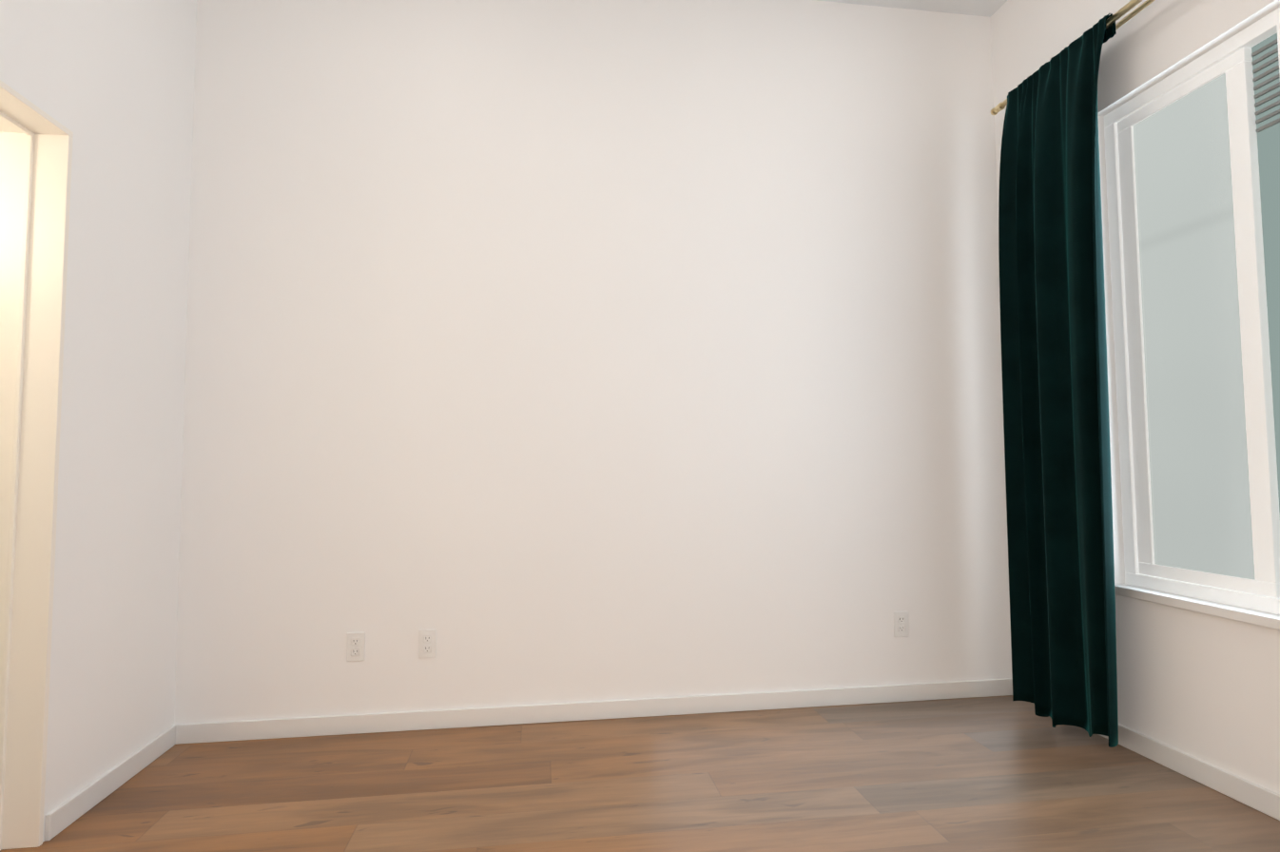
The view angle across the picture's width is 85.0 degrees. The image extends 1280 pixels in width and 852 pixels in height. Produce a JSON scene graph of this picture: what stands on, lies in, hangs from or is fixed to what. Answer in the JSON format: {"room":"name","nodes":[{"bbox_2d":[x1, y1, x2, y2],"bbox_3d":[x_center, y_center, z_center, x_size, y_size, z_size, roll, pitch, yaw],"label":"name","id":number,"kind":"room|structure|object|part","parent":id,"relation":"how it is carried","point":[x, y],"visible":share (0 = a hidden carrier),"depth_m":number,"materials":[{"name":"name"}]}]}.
{"room":"empty room","nodes":[
{"label":"empty room","id":0,"kind":"room"},
{"bbox_2d":[0,0,196,842],"bbox_3d":[-1.594,-0.530,0.540,0.180,3.280,4.920,0,-3,-8],"label":"wall","id":1,"kind":"structure","parent":0,"point":[109,85],"depth_m":2.36,"materials":[{"name":"white paint"}]},
{"bbox_2d":[0,79,73,850],"bbox_3d":[-1.760,0.129,1.666,0.192,2.100,0.790,0,-3,-8],"label":"door frame","id":2,"kind":"structure","parent":1,"relation":"attached to","point":[35,158],"depth_m":2.05,"materials":[{"name":"beige wood"}]},
{"bbox_2d":[44,723,177,841],"bbox_3d":[-1.766,1.184,2.367,0.014,0.075,0.698,0,-3,-8],"label":"baseboard","id":3,"kind":"structure","parent":1,"relation":"attached to","point":[66,814],"depth_m":2.29,"materials":[{"name":"white wood"}]},
{"bbox_2d":[174,0,1012,724],"bbox_3d":[-0.024,-0.385,3.176,4.050,3.280,0.150,0,-3,-8],"label":"wall","id":4,"kind":"structure","parent":0,"point":[566,350],"depth_m":3.07,"materials":[{"name":"white paint"}]},
{"bbox_2d":[346,632,365,661],"bbox_3d":[-1.160,0.901,2.852,0.070,0.115,0.009,0,-3,-8],"label":"duplex electrical outlet","id":5,"kind":"object","parent":4,"relation":"attached to","point":[356,646],"visible":1,"depth_m":2.85,"materials":[{"name":"white plastic"}]},
{"bbox_2d":[418,629,436,658],"bbox_3d":[-0.879,0.901,2.893,0.070,0.115,0.009,0,-3,-8],"label":"duplex electrical outlet","id":6,"kind":"object","parent":4,"relation":"attached to","point":[427,643],"visible":1,"depth_m":2.89,"materials":[{"name":"white plastic"}]},
{"bbox_2d":[177,678,1012,744],"bbox_3d":[-0.045,1.210,2.992,3.600,0.075,0.017,0,-3,-8],"label":"baseboard","id":7,"kind":"structure","parent":4,"relation":"attached to","point":[437,719],"depth_m":2.96,"materials":[{"name":"white wood"}]},
{"bbox_2d":[893,611,909,637],"bbox_3d":[1.195,0.906,3.196,0.070,0.115,0.009,0,-3,-8],"label":"duplex electrical outlet","id":8,"kind":"object","parent":4,"relation":"attached to","point":[901,624],"visible":1,"depth_m":3.19,"materials":[{"name":"white plastic"}]},
{"bbox_2d":[0,695,1279,851],"bbox_3d":[0.358,1.156,0.648,4.020,0.100,5.170,0,-3,-8],"label":"floor","id":9,"kind":"structure","parent":0,"point":[994,774],"depth_m":2.30,"materials":[{"name":"brown wood"}]},
{"bbox_2d":[816,0,1007,17],"bbox_3d":[-0.905,-2.218,0.869,6.470,0.120,5.570,0,-3,-8],"label":"ceiling","id":10,"kind":"structure","parent":0,"point":[985,8],"depth_m":3.36,"materials":[{"name":"white paint"}]},
{"bbox_2d":[990,0,1279,794],"bbox_3d":[2.201,-0.522,1.095,0.250,3.280,4.920,0,-3,-8],"label":"wall","id":11,"kind":"structure","parent":0,"point":[1202,687],"depth_m":2.50,"materials":[{"name":"white paint"}]},
{"bbox_2d":[990,0,1155,115],"bbox_3d":[1.864,-1.519,2.133,0.121,0.066,2.306,0,-3,-8],"label":"brass curtain rod","id":12,"kind":"object","parent":11,"relation":"attached to","point":[1110,21],"visible":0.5,"depth_m":2.56,"materials":[{"name":"gold metal"}]},
{"bbox_2d":[998,13,1118,747],"bbox_3d":[1.672,-0.168,2.789,0.141,2.716,0.564,0,-3,-8],"label":"curtain","id":13,"kind":"object","parent":12,"relation":"hanging from","point":[1057,463],"visible":1,"depth_m":2.77,"materials":[{"name":"green fabric"}]},
{"bbox_2d":[1098,723,1279,820],"bbox_3d":[2.092,1.073,0.907,0.014,0.075,4.770,0,-3,-8],"label":"baseboard","id":14,"kind":"structure","parent":11,"relation":"attached to","point":[1261,799],"depth_m":2.33,"materials":[{"name":"white wood"}]},
{"bbox_2d":[1103,7,1279,630],"bbox_3d":[1.980,-0.346,2.024,0.127,1.900,1.540,0,-3,-8],"label":"window unit","id":15,"kind":"structure","parent":11,"relation":"in","point":[1192,160],"depth_m":2.42,"materials":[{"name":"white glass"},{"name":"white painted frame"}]},
{"bbox_3d":[1.959,0.586,1.965,0.072,0.034,1.540,0,-3,-8],"label":"sill","id":16,"kind":"part","parent":15,"relation":"part of","materials":[{"name":"white wood"}]}
]}

